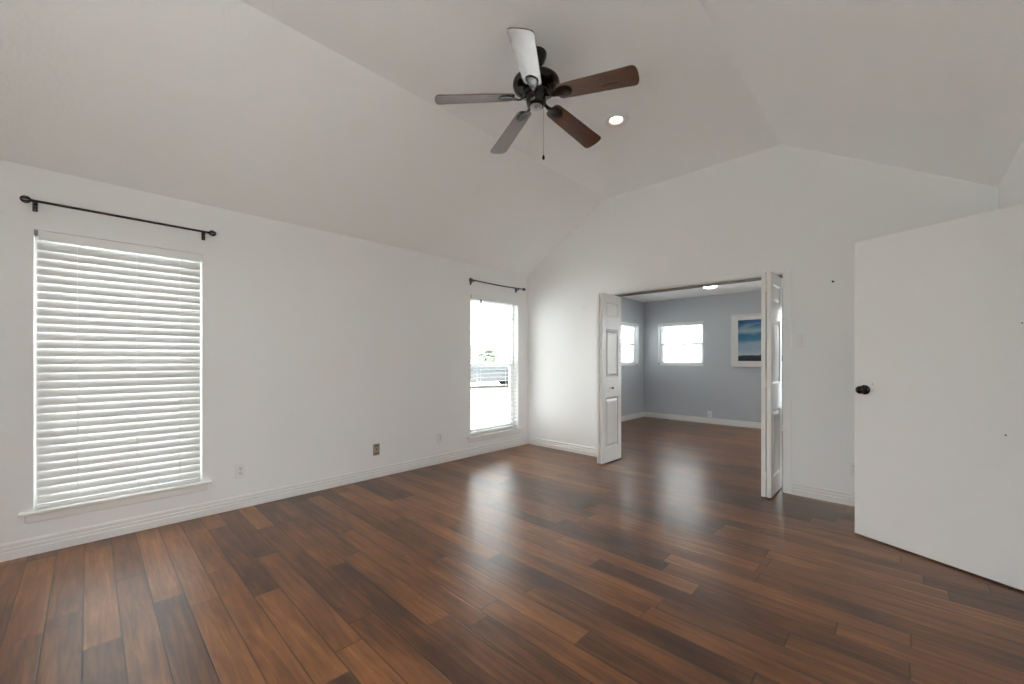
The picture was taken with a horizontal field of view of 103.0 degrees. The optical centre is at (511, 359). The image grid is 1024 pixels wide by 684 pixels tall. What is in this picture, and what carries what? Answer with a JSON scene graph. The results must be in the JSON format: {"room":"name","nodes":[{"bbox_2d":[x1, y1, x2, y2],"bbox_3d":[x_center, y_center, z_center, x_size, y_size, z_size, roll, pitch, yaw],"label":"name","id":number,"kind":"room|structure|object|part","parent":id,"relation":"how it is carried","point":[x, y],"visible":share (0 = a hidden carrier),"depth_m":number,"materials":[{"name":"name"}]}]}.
{"room":"empty bedroom","nodes":[
{"label":"empty bedroom","id":0,"kind":"room"},
{"bbox_2d":[0,160,527,543],"bbox_3d":[-1.953,-0.003,3.786,0.160,2.461,6.264,0,0,44],"label":"wall","id":1,"kind":"structure","parent":0,"point":[318,348],"depth_m":3.58,"materials":[{"name":"white paint"}]},
{"bbox_2d":[18,236,212,523],"bbox_3d":[-2.762,0.102,2.916,0.191,1.848,0.978,0,0,44],"label":"window","id":2,"kind":"structure","parent":1,"relation":"in","point":[63,510],"depth_m":2.76,"materials":[{"name":"white plastic"}]},
{"bbox_2d":[34,230,201,508],"bbox_3d":[-2.740,0.064,2.894,0.064,1.769,0.853,0,0,44],"label":"window blind","id":3,"kind":"object","parent":2,"relation":"attached to","point":[118,338],"visible":1,"depth_m":2.85,"materials":[{"name":"white paint"}]},
{"bbox_3d":[-2.910,0.076,2.725,0.036,1.716,0.002,0,0,44],"label":"ladder cord","id":4,"kind":"part","parent":3,"relation":"part of","materials":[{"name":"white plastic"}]},
{"bbox_3d":[-2.744,0.936,2.898,0.052,0.024,0.836,0,0,44],"label":"rail","id":5,"kind":"part","parent":3,"relation":"part of","materials":[{"name":"white plastic"}]},
{"bbox_3d":[-2.542,0.076,3.109,0.036,1.716,0.002,0,0,44],"label":"ladder cord","id":6,"kind":"part","parent":3,"relation":"part of","materials":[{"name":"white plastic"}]},
{"bbox_3d":[-2.814,-0.347,2.966,0.026,0.873,0.782,0,0,44],"label":"sash","id":7,"kind":"part","parent":2,"relation":"part of","materials":[{"name":"white plastic"}]},
{"bbox_2d":[20,195,215,239],"bbox_3d":[-2.681,-0.970,2.856,0.084,0.075,0.988,0,0,44],"label":"curtain rod","id":8,"kind":"object","parent":1,"relation":"attached to","point":[34,202],"visible":1,"depth_m":2.74,"materials":[{"name":"black metal"}]},
{"bbox_3d":[-2.667,-0.985,2.843,0.016,0.015,0.874,0,0,44],"label":"rod","id":9,"kind":"part","parent":8,"relation":"part of","materials":[{"name":"black metal"}]},
{"bbox_2d":[235,463,245,478],"bbox_3d":[-2.243,0.922,3.363,0.010,0.122,0.076,0,0,44],"label":"wall outlet","id":10,"kind":"object","parent":1,"relation":"attached to","point":[240,469],"visible":1,"depth_m":3.36,"materials":[{"name":"white paint"}]},
{"bbox_2d":[0,436,527,561],"bbox_3d":[-1.854,1.175,3.761,0.017,0.106,6.044,0,0,44],"label":"baseboard","id":11,"kind":"structure","parent":1,"relation":"attached to","point":[59,540],"depth_m":3.21,"materials":[{"name":"white wood"}]},
{"bbox_2d":[373,443,379,455],"bbox_3d":[-1.406,0.938,4.227,0.017,0.118,0.072,0,0,44],"label":"cable plate","id":12,"kind":"object","parent":1,"relation":"attached to","point":[376,447],"visible":1,"depth_m":4.23,"materials":[{"name":"beige plastic"}]},
{"bbox_2d":[437,432,442,442],"bbox_3d":[-0.849,0.926,4.811,0.010,0.122,0.076,0,0,44],"label":"wall outlet","id":13,"kind":"object","parent":1,"relation":"attached to","point":[439,435],"visible":1,"depth_m":4.81,"materials":[{"name":"white paint"}]},
{"bbox_2d":[467,299,522,442],"bbox_3d":[-0.260,0.114,5.514,0.191,1.871,1.002,0,0,44],"label":"window","id":14,"kind":"structure","parent":1,"relation":"in","point":[489,435],"depth_m":5.76,"materials":[{"name":"white plastic"}]},
{"bbox_3d":[-0.312,-0.342,5.564,0.026,0.884,0.806,0,0,44],"label":"sash","id":15,"kind":"part","parent":14,"relation":"part of","materials":[{"name":"glass"}]},
{"bbox_3d":[-0.290,0.503,5.543,0.026,0.884,0.806,0,0,44],"label":"sash","id":16,"kind":"part","parent":14,"relation":"part of","materials":[{"name":"glass"}]},
{"bbox_2d":[471,295,517,434],"bbox_3d":[-0.239,0.075,5.493,0.100,1.792,0.877,0,0,44],"label":"window blind","id":17,"kind":"object","parent":14,"relation":"attached to","point":[473,297],"visible":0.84,"depth_m":5.44,"materials":[{"name":"white paint"}]},
{"bbox_3d":[-0.433,0.087,5.313,0.070,1.739,0.002,0,0,44],"label":"ladder cord","id":18,"kind":"part","parent":17,"relation":"part of","materials":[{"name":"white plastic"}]},
{"bbox_3d":[-0.249,0.959,5.504,0.052,0.024,0.862,0,0,44],"label":"rail","id":19,"kind":"part","parent":17,"relation":"part of","materials":[{"name":"white plastic"}]},
{"bbox_3d":[-0.066,0.087,5.694,0.070,1.739,0.002,0,0,44],"label":"ladder cord","id":20,"kind":"part","parent":17,"relation":"part of","materials":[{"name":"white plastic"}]},
{"bbox_3d":[-0.303,0.081,5.556,0.070,1.805,0.882,0,0,44],"label":"frame","id":21,"kind":"part","parent":14,"relation":"part of","materials":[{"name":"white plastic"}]},
{"bbox_2d":[469,278,525,292],"bbox_3d":[-0.185,-0.979,5.447,0.084,0.075,1.034,0,0,44],"label":"curtain rod","id":22,"kind":"object","parent":1,"relation":"attached to","point":[470,279],"visible":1,"depth_m":5.39,"materials":[{"name":"black metal"}]},
{"bbox_3d":[-0.171,-0.990,5.434,0.016,0.023,0.920,0,0,44],"label":"rod","id":23,"kind":"part","parent":22,"relation":"part of","materials":[{"name":"black metal"}]},
{"bbox_2d":[0,0,1023,275],"bbox_3d":[-0.328,-1.603,2.193,4.711,0.971,6.224,0,0,44],"label":"ceiling","id":24,"kind":"structure","parent":0,"point":[323,115],"depth_m":2.66,"materials":[{"name":"white paint"}]},
{"bbox_2d":[435,27,638,159],"bbox_3d":[0.192,-1.645,2.674,1.254,0.693,1.218,0,0,44],"label":"ceiling fan","id":25,"kind":"object","parent":24,"relation":"hanging from","point":[535,84],"visible":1,"depth_m":2.57,"materials":[{"name":"brown wood"}]},
{"bbox_3d":[-0.237,-1.665,2.600,0.510,0.006,0.143,-6,13,-7],"label":"blade","id":26,"kind":"part","parent":25,"relation":"part of","materials":[{"name":"grey wood"}]},
{"bbox_3d":[-0.012,-1.665,3.010,0.143,0.006,0.510,-13,-1,-26],"label":"blade","id":27,"kind":"part","parent":25,"relation":"part of","materials":[{"name":"brown wood"}]},
{"bbox_3d":[0.084,-1.665,2.260,0.143,0.006,0.510,12,8,9],"label":"blade","id":28,"kind":"part","parent":25,"relation":"part of","materials":[{"name":"brown wood"}]},
{"bbox_3d":[0.204,-1.490,2.647,0.003,0.325,0.003,0,0,44],"label":"pull chain","id":29,"kind":"part","parent":25,"relation":"part of","materials":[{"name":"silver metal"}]},
{"bbox_3d":[0.447,-1.665,2.923,0.510,0.006,0.143,9,-18,-43],"label":"blade","id":30,"kind":"part","parent":25,"relation":"part of","materials":[{"name":"brown wood"}]},
{"bbox_3d":[0.506,-1.665,2.459,0.510,0.006,0.143,7,-9,29],"label":"blade","id":31,"kind":"part","parent":25,"relation":"part of","materials":[{"name":"brown wood"}]},
{"bbox_2d":[605,113,627,126],"bbox_3d":[0.865,-2.012,3.381,0.188,0.074,0.188,0,0,44],"label":"recessed light","id":32,"kind":"object","parent":24,"relation":"in","point":[617,119],"visible":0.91,"depth_m":3.39,"materials":[{"name":"white glass"}]},
{"bbox_2d":[0,417,1023,683],"bbox_3d":[1.550,1.303,3.124,6.258,0.150,10.170,0,0,44],"label":"floor","id":33,"kind":"structure","parent":0,"point":[665,561],"depth_m":2.14,"materials":[{"name":"brown wood"}]},
{"bbox_2d":[621,297,643,415],"bbox_3d":[1.547,-0.007,7.516,0.160,2.470,3.848,0,0,44],"label":"wall","id":34,"kind":"structure","parent":0,"point":[632,311],"depth_m":8.43,"materials":[{"name":"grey paint"}]},
{"bbox_2d":[621,325,634,365],"bbox_3d":[2.292,-0.309,8.286,0.155,0.875,0.905,0,0,44],"label":"window","id":35,"kind":"structure","parent":34,"relation":"in","point":[632,327],"depth_m":8.58,"materials":[{"name":"white plastic"}]},
{"bbox_3d":[2.274,-0.120,8.303,0.026,0.420,0.829,0,0,44],"label":"sash","id":36,"kind":"part","parent":35,"relation":"part of","materials":[{"name":"glass"}]},
{"bbox_2d":[621,322,638,365],"bbox_3d":[2.327,-0.304,8.250,0.095,0.884,0.902,0,0,44],"label":"window blind","id":37,"kind":"object","parent":35,"relation":"attached to","point":[622,323],"visible":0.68,"depth_m":8.31,"materials":[{"name":"white plastic"}]},
{"bbox_3d":[2.261,-0.309,8.315,0.070,0.875,0.905,0,0,44],"label":"frame","id":38,"kind":"part","parent":35,"relation":"part of","materials":[{"name":"white plastic"}]},
{"bbox_2d":[621,412,643,421],"bbox_3d":[1.550,1.175,7.391,0.017,0.106,3.673,0,0,44],"label":"baseboard","id":39,"kind":"structure","parent":34,"relation":"attached to","point":[640,414],"depth_m":8.33,"materials":[{"name":"white wood"}]},
{"bbox_2d":[622,281,760,301],"bbox_3d":[3.317,-1.272,5.809,5.078,0.100,3.850,0,0,44],"label":"ceiling","id":40,"kind":"structure","parent":0,"point":[754,285],"depth_m":7.45,"materials":[{"name":"white paint"}]},
{"bbox_2d":[644,290,760,422],"bbox_3d":[4.734,-0.007,7.006,5.458,2.470,0.160,0,0,44],"label":"wall","id":41,"kind":"structure","parent":0,"point":[731,393],"depth_m":7.84,"materials":[{"name":"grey paint"}]},
{"bbox_2d":[660,324,702,365],"bbox_3d":[3.436,-0.309,8.252,0.900,0.875,0.155,0,0,44],"label":"window","id":42,"kind":"structure","parent":41,"relation":"in","point":[661,334],"depth_m":8.35,"materials":[{"name":"white plastic"}]},
{"bbox_3d":[3.466,-0.309,8.283,0.900,0.875,0.070,0,0,44],"label":"frame","id":43,"kind":"part","parent":42,"relation":"part of","materials":[{"name":"white plastic"}]},
{"bbox_2d":[658,321,702,364],"bbox_3d":[3.401,-0.314,8.217,0.897,0.864,0.095,0,0,44],"label":"window blind","id":44,"kind":"object","parent":42,"relation":"attached to","point":[693,322],"visible":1,"depth_m":8.20,"materials":[{"name":"white plastic"}]},
{"bbox_3d":[3.414,0.104,8.229,0.880,0.024,0.052,0,0,44],"label":"rail","id":45,"kind":"part","parent":44,"relation":"part of","materials":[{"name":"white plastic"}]},
{"bbox_3d":[3.453,-0.120,8.270,0.824,0.420,0.026,0,0,44],"label":"sash","id":46,"kind":"part","parent":42,"relation":"part of","materials":[{"name":"glass"}]},
{"bbox_3d":[3.474,-0.499,8.292,0.824,0.420,0.026,0,0,44],"label":"sash","id":47,"kind":"part","parent":42,"relation":"part of","materials":[{"name":"glass"}]},
{"bbox_2d":[644,412,760,428],"bbox_3d":[4.550,1.175,7.060,4.798,0.106,0.017,0,0,44],"label":"baseboard","id":48,"kind":"structure","parent":41,"relation":"attached to","point":[646,414],"depth_m":7.85,"materials":[{"name":"white wood"}]},
{"bbox_2d":[731,313,760,366],"bbox_3d":[4.435,-0.340,7.156,1.050,0.958,0.041,0,0,44],"label":"framed picture","id":49,"kind":"object","parent":41,"relation":"attached to","point":[745,328],"visible":0.46,"depth_m":7.35,"materials":[{"name":"white"}]},
{"bbox_2d":[528,145,997,492],"bbox_3d":[1.858,0.080,4.462,4.711,4.297,0.118,0,0,44],"label":"wall","id":50,"kind":"structure","parent":0,"point":[805,210],"depth_m":3.86,"materials":[{"name":"white paint"}]},
{"bbox_2d":[528,436,596,456],"bbox_3d":[0.695,1.175,5.489,1.260,0.106,0.017,0,0,44],"label":"baseboard","id":51,"kind":"structure","parent":50,"relation":"attached to","point":[580,449],"depth_m":5.48,"materials":[{"name":"white wood"}]},
{"bbox_2d":[597,293,620,463],"bbox_3d":[1.179,0.212,4.879,0.106,2.003,0.446,0,0,44],"label":"door","id":52,"kind":"structure","parent":50,"relation":"in","point":[608,305],"depth_m":4.80,"materials":[{"name":"white wood"}]},
{"bbox_2d":[605,265,790,493],"bbox_3d":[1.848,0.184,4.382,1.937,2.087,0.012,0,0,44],"label":"trim","id":53,"kind":"structure","parent":50,"relation":"attached to","point":[786,269],"depth_m":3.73,"materials":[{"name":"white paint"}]},
{"bbox_2d":[761,271,781,497],"bbox_3d":[2.384,0.212,3.735,0.075,2.003,0.446,0,0,44],"label":"door","id":54,"kind":"structure","parent":50,"relation":"in","point":[771,283],"depth_m":3.60,"materials":[{"name":"white wood"}]},
{"bbox_2d":[797,333,806,346],"bbox_3d":[2.601,-0.174,3.655,0.078,0.122,0.017,0,0,44],"label":"light switch","id":55,"kind":"object","parent":50,"relation":"attached to","point":[801,337],"visible":1,"depth_m":3.65,"materials":[{"name":"white paint"}]},
{"bbox_2d":[791,482,854,506],"bbox_3d":[2.983,1.175,3.285,1.217,0.106,0.017,0,0,44],"label":"baseboard","id":56,"kind":"structure","parent":50,"relation":"attached to","point":[830,495],"depth_m":3.54,"materials":[{"name":"white wood"}]},
{"bbox_2d":[849,461,854,475],"bbox_3d":[2.867,0.914,3.403,0.076,0.122,0.010,0,0,44],"label":"wall outlet","id":57,"kind":"object","parent":50,"relation":"attached to","point":[851,463],"visible":0.6,"depth_m":3.41,"materials":[{"name":"white paint"}]},
{"bbox_2d":[998,141,1023,208],"bbox_3d":[1.359,0.497,0.636,0.120,3.461,6.322,0,0,44],"label":"wall","id":58,"kind":"structure","parent":0,"point":[1011,187],"depth_m":2.47,"materials":[{"name":"white paint"}]},
{"bbox_2d":[855,204,1023,590],"bbox_3d":[2.570,0.200,2.494,0.172,2.037,0.805,0,0,-21],"label":"door","id":59,"kind":"structure","parent":58,"relation":"in","point":[939,308],"depth_m":2.41,"materials":[{"name":"white paint"}]},
{"bbox_3d":[2.399,0.210,2.791,0.070,0.066,0.066,0,0,-21],"label":"knob","id":60,"kind":"part","parent":59,"relation":"part of","materials":[{"name":"black metal"}]},
{"label":"outside","id":61,"kind":"structure","parent":0,"visible":0},
{"bbox_2d":[471,363,508,391],"bbox_3d":[-0.794,1.678,42.419,180.000,0.200,180.000,0,0,44],"label":"ground","id":62,"kind":"structure","parent":61,"point":[493,387],"depth_m":22.77,"materials":[{"name":"white"}]},
{"bbox_2d":[471,345,482,362],"bbox_3d":[-7.955,-0.352,46.854,9.000,3.860,17.000,0,0,-8],"label":"house","id":63,"kind":"structure","parent":62,"relation":"on","point":[472,347],"depth_m":39.39,"materials":[{"name":"brick"}]},
{"bbox_2d":[621,330,701,361],"bbox_3d":[9.065,0.218,14.456,12.800,2.720,7.600,0,0,44],"label":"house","id":64,"kind":"structure","parent":62,"relation":"on","point":[667,349],"depth_m":13.40,"materials":[{"name":"white"}]},
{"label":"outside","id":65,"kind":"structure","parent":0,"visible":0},
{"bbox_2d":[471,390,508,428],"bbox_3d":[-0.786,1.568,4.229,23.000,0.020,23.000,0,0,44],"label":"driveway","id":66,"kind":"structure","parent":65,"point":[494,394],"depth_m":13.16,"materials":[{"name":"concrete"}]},
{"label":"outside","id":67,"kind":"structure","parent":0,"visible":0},
{"bbox_2d":[471,381,499,385],"bbox_3d":[-8.187,1.568,21.771,6.000,0.020,100.000,0,0,44],"label":"street","id":68,"kind":"structure","parent":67,"point":[495,382],"depth_m":26.20,"materials":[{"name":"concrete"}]},
{"bbox_2d":[471,362,508,385],"bbox_3d":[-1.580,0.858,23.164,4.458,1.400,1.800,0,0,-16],"label":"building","id":69,"kind":"structure","parent":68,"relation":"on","point":[499,376],"depth_m":22.40,"materials":[{"name":"grey paint"}]},
{"bbox_2d":[477,348,503,360],"bbox_3d":[-1.620,0.378,29.956,1.891,2.423,2.058,0,0,44],"label":"tree","id":70,"kind":"object","parent":68,"relation":"on","point":[483,351],"visible":0.56,"depth_m":29.59,"materials":[{"name":"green plant"}]}
]}

